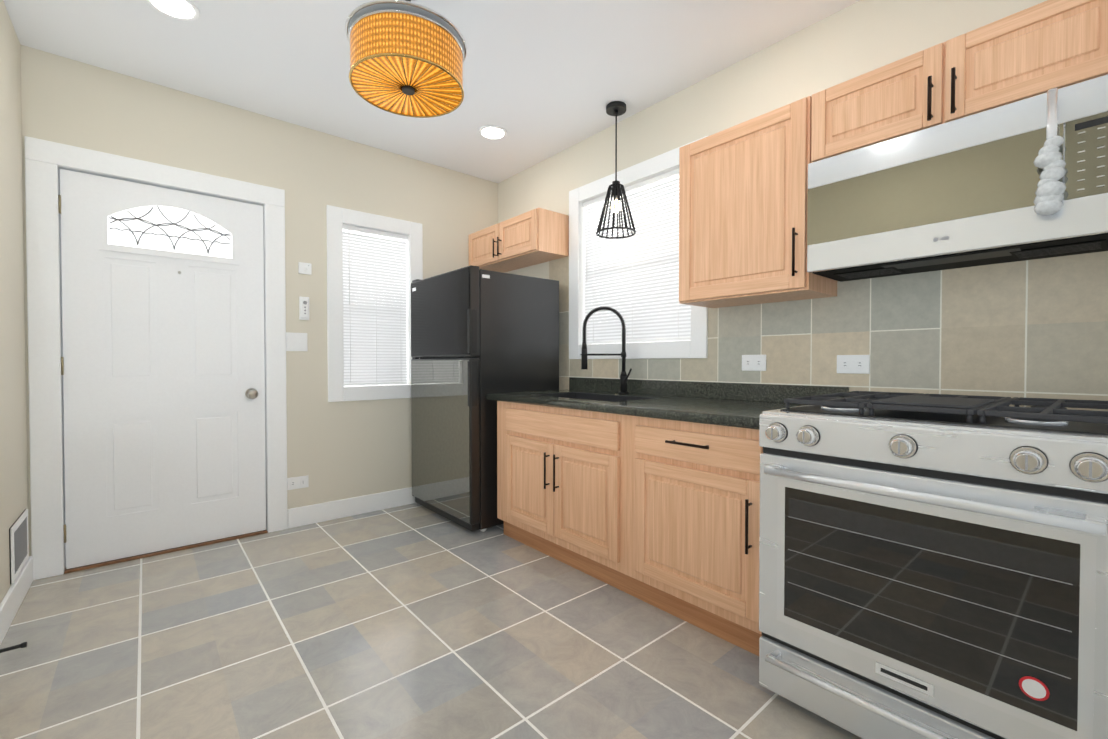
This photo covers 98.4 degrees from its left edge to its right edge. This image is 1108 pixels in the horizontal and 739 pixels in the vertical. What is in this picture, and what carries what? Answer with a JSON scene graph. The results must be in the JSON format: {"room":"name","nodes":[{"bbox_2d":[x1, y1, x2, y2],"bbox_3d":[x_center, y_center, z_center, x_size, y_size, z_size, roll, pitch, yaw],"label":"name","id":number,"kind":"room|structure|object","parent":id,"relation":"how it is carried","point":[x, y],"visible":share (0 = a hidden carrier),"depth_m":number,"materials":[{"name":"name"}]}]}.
{"room":"kitchen","nodes":[
{"label":"kitchen","id":0,"kind":"room"},
{"bbox_2d":[0,0,28,602],"bbox_3d":[-1.247,-0.241,0.669,0.140,2.600,4.240,-1,1,-41],"label":"wall","id":1,"kind":"structure","parent":0,"point":[13,465],"depth_m":2.09,"materials":[{"name":"beige paint"}]},
{"bbox_2d":[0,642,26,652],"bbox_3d":[-1.947,0.998,1.708,0.088,0.026,0.025,-1,1,-41],"label":"door stop","id":2,"kind":"object","parent":1,"relation":"attached to","point":[23,645],"visible":1,"depth_m":1.71,"materials":[{"name":"black metal"}]},
{"bbox_2d":[0,556,32,644],"bbox_3d":[-1.180,0.995,0.730,0.016,0.125,4.218,-1,1,-41],"label":"baseboard","id":3,"kind":"structure","parent":1,"relation":"attached to","point":[13,598],"depth_m":2.02,"materials":[{"name":"white wood"}]},
{"bbox_2d":[9,509,28,583],"bbox_3d":[-2.395,0.784,2.144,0.010,0.235,0.350,-1,1,-41],"label":"air vent","id":4,"kind":"object","parent":1,"relation":"in","point":[18,543],"visible":1,"depth_m":2.11,"materials":[{"name":"plastic"}]},
{"bbox_2d":[20,44,497,555],"bbox_3d":[-1.571,-0.281,3.274,3.035,2.600,0.140,-1,1,-41],"label":"wall","id":5,"kind":"structure","parent":0,"point":[342,450],"depth_m":3.13,"materials":[{"name":"beige paint"}]},
{"bbox_2d":[24,136,287,579],"bbox_3d":[-2.180,-0.053,2.743,1.115,2.160,0.160,-1,1,-41],"label":"door frame","id":6,"kind":"structure","parent":5,"relation":"attached to","point":[46,161],"depth_m":2.40,"materials":[{"name":"white wood"}]},
{"bbox_2d":[58,169,265,569],"bbox_3d":[-2.134,0.002,2.686,0.889,2.027,0.118,-1,1,-41],"label":"entry door","id":7,"kind":"structure","parent":5,"relation":"in","point":[162,366],"depth_m":2.66,"materials":[{"name":"white wood"}]},
{"bbox_2d":[286,332,307,350],"bbox_3d":[-1.664,-0.179,3.096,0.125,0.120,0.008,-1,1,-41],"label":"light switch","id":8,"kind":"object","parent":5,"relation":"attached to","point":[296,341],"visible":1,"depth_m":3.09,"materials":[{"name":"white plastic"}]},
{"bbox_2d":[287,475,308,489],"bbox_3d":[-1.664,0.736,3.110,0.125,0.078,0.009,-1,1,-41],"label":"electrical outlet","id":9,"kind":"object","parent":5,"relation":"attached to","point":[297,482],"visible":1,"depth_m":3.11,"materials":[{"name":"white plastic"}]},
{"bbox_2d":[299,296,308,319],"bbox_3d":[-1.624,-0.399,3.115,0.058,0.150,0.028,-1,1,-41],"label":"remote control","id":10,"kind":"object","parent":5,"relation":"attached to","point":[303,308],"visible":1,"depth_m":3.10,"materials":[{"name":"white plastic"}]},
{"bbox_2d":[298,262,311,274],"bbox_3d":[-1.621,-0.659,3.115,0.075,0.072,0.024,-1,1,-41],"label":"light switch","id":11,"kind":"object","parent":5,"relation":"attached to","point":[304,268],"visible":1,"depth_m":3.11,"materials":[{"name":"white plastic"}]},
{"bbox_2d":[287,487,415,528],"bbox_3d":[-1.092,0.951,3.600,1.628,0.125,0.016,-1,1,-41],"label":"baseboard","id":12,"kind":"structure","parent":5,"relation":"attached to","point":[319,512],"depth_m":3.30,"materials":[{"name":"white wood"}]},
{"bbox_2d":[326,205,422,401],"bbox_3d":[-1.308,-0.445,3.483,0.680,1.320,0.160,-1,1,-41],"label":"window","id":13,"kind":"structure","parent":5,"relation":"in","point":[337,218],"depth_m":3.28,"materials":[{"name":"white wood"}]},
{"bbox_2d":[343,224,407,385],"bbox_3d":[-1.308,-0.445,3.483,0.480,1.120,0.101,-1,1,-41],"label":"window blinds","id":14,"kind":"object","parent":13,"relation":"attached to","point":[374,312],"visible":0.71,"depth_m":3.46,"materials":[{"name":"white plastic"}]},
{"bbox_2d":[0,503,861,738],"bbox_3d":[-0.147,1.074,1.630,3.035,0.060,4.520,-1,1,-41],"label":"floor","id":15,"kind":"structure","parent":0,"point":[414,621],"depth_m":1.77,"materials":[{"name":"tile"}]},
{"bbox_2d":[411,265,558,531],"bbox_3d":[-0.511,0.180,3.453,0.722,1.672,0.856,-1,1,-41],"label":"fridge","id":16,"kind":"object","parent":15,"relation":"on","point":[477,334],"visible":0.92,"depth_m":3.10,"materials":[{"name":"metal"}]},
{"bbox_2d":[497,401,620,589],"bbox_3d":[0.242,0.609,2.745,0.686,0.836,1.060,-1,1,-41],"label":"base cabinet","id":17,"kind":"object","parent":15,"relation":"on","point":[559,469],"depth_m":2.46,"materials":[{"name":"brown wood"}]},
{"bbox_2d":[485,377,848,429],"bbox_3d":[0.425,0.132,2.501,0.715,0.126,1.770,-1,1,-41],"label":"countertop","id":18,"kind":"structure","parent":17,"relation":"on","point":[743,405],"depth_m":2.34,"materials":[{"name":"stone"}]},
{"bbox_2d":[534,392,656,401],"bbox_3d":[0.218,0.251,2.733,0.407,0.192,0.717,-1,1,-41],"label":"sink","id":19,"kind":"object","parent":18,"relation":"in","point":[599,397],"visible":0.1,"depth_m":2.96,"materials":[{"name":"black metal"}]},
{"bbox_2d":[580,306,631,393],"bbox_3d":[0.324,-0.118,2.876,0.246,0.532,0.247,-1,1,-41],"label":"faucet","id":20,"kind":"object","parent":18,"relation":"on","point":[624,376],"visible":1,"depth_m":2.89,"materials":[{"name":"black metal"}]},
{"bbox_2d":[621,415,762,655],"bbox_3d":[0.794,0.619,2.101,0.686,0.836,0.673,-1,1,-41],"label":"base cabinet","id":21,"kind":"object","parent":15,"relation":"on","point":[663,514],"depth_m":1.87,"materials":[{"name":"brown wood"}]},
{"bbox_2d":[759,391,1107,738],"bbox_3d":[1.186,0.567,1.474,0.882,0.958,0.775,-1,1,-41],"label":"stove","id":22,"kind":"object","parent":15,"relation":"on","point":[933,566],"visible":1,"depth_m":1.19,"materials":[{"name":"silver metal"}]},
{"bbox_2d":[3,0,859,182],"bbox_3d":[-0.147,-1.586,1.589,3.035,0.060,4.520,-1,1,-41],"label":"ceiling","id":23,"kind":"structure","parent":0,"point":[543,80],"depth_m":2.39,"materials":[{"name":"white paint"}]},
{"bbox_2d":[146,0,199,20],"bbox_3d":[-1.631,-1.558,2.044,0.192,0.008,0.192,-1,1,-41],"label":"recessed light","id":24,"kind":"object","parent":23,"relation":"in","point":[186,10],"visible":1,"depth_m":2.06,"materials":[{"name":"white plastic"}]},
{"bbox_2d":[345,0,466,117],"bbox_3d":[-0.585,-1.337,1.916,0.464,0.446,0.464,-1,1,-41],"label":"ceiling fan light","id":25,"kind":"object","parent":23,"relation":"hanging from","point":[407,58],"visible":1,"depth_m":1.78,"materials":[{"name":"plastic"}]},
{"bbox_2d":[478,125,506,139],"bbox_3d":[-0.408,-1.576,3.183,0.192,0.008,0.192,-1,1,-41],"label":"recessed light","id":26,"kind":"object","parent":23,"relation":"in","point":[494,132],"visible":1,"depth_m":3.17,"materials":[{"name":"white plastic"}]},
{"bbox_2d":[596,101,635,238],"bbox_3d":[0.372,-1.195,2.869,0.240,0.759,0.240,-1,1,-41],"label":"pendant light","id":27,"kind":"object","parent":23,"relation":"hanging from","point":[616,109],"visible":1,"depth_m":2.85,"materials":[{"name":"black metal"}]},
{"bbox_2d":[498,0,1046,278],"bbox_3d":[0.953,-0.270,2.551,0.140,2.600,4.240,-1,1,-41],"label":"wall","id":28,"kind":"structure","parent":0,"point":[858,38],"depth_m":2.35,"materials":[{"name":"beige paint"}]},
{"bbox_2d":[469,208,568,272],"bbox_3d":[-0.312,-0.957,3.650,0.330,0.290,0.900,-1,1,-41],"label":"upper cabinet","id":29,"kind":"object","parent":28,"relation":"attached to","point":[534,237],"visible":0.96,"depth_m":3.42,"materials":[{"name":"brown wood"}]},
{"bbox_2d":[569,136,707,358],"bbox_3d":[0.523,-0.663,3.032,0.160,1.190,1.100,-1,1,-41],"label":"window","id":30,"kind":"structure","parent":28,"relation":"in","point":[696,346],"depth_m":3.09,"materials":[{"name":"white wood"}]},
{"bbox_2d":[583,168,690,343],"bbox_3d":[0.523,-0.663,3.033,0.101,0.990,0.900,-1,1,-41],"label":"window blinds","id":31,"kind":"object","parent":30,"relation":"attached to","point":[634,280],"visible":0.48,"depth_m":2.99,"materials":[{"name":"white plastic"}]},
{"bbox_2d":[679,96,836,307],"bbox_3d":[0.910,-0.703,2.203,0.360,0.763,0.603,-1,1,-41],"label":"upper cabinet","id":32,"kind":"object","parent":28,"relation":"attached to","point":[743,193],"visible":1,"depth_m":2.07,"materials":[{"name":"brown wood"}]},
{"bbox_2d":[549,251,1107,410],"bbox_3d":[0.877,-0.308,2.524,0.010,0.984,2.802,-1,1,-41],"label":"tile backsplash","id":33,"kind":"structure","parent":28,"relation":"attached to","point":[1035,328],"depth_m":1.85,"materials":[{"name":"beige tile"}]},
{"bbox_2d":[742,355,765,370],"bbox_3d":[0.993,-0.034,2.378,0.009,0.080,0.125,-1,1,-41],"label":"outlet","id":34,"kind":"object","parent":33,"relation":"attached to","point":[753,362],"visible":1,"depth_m":2.38,"materials":[{"name":"white plastic"}]},
{"bbox_2d":[837,355,869,373],"bbox_3d":[1.278,-0.022,2.046,0.009,0.080,0.125,-1,1,-41],"label":"outlet","id":35,"kind":"object","parent":33,"relation":"attached to","point":[853,364],"visible":1,"depth_m":2.04,"materials":[{"name":"white plastic"}]},
{"bbox_2d":[811,0,1107,162],"bbox_3d":[1.378,-0.939,1.651,0.360,0.275,0.828,-1,1,-41],"label":"upper cabinet","id":36,"kind":"object","parent":28,"relation":"attached to","point":[1040,48],"visible":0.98,"depth_m":1.51,"materials":[{"name":"brown wood"}]},
{"bbox_2d":[807,74,1107,281],"bbox_3d":[1.360,-0.584,1.641,0.407,0.430,0.826,-1,1,-41],"label":"over-the-range microwave","id":37,"kind":"object","parent":36,"relation":"attached to","point":[1024,179],"visible":1,"depth_m":1.51,"materials":[{"name":"silver metal"}]}
]}

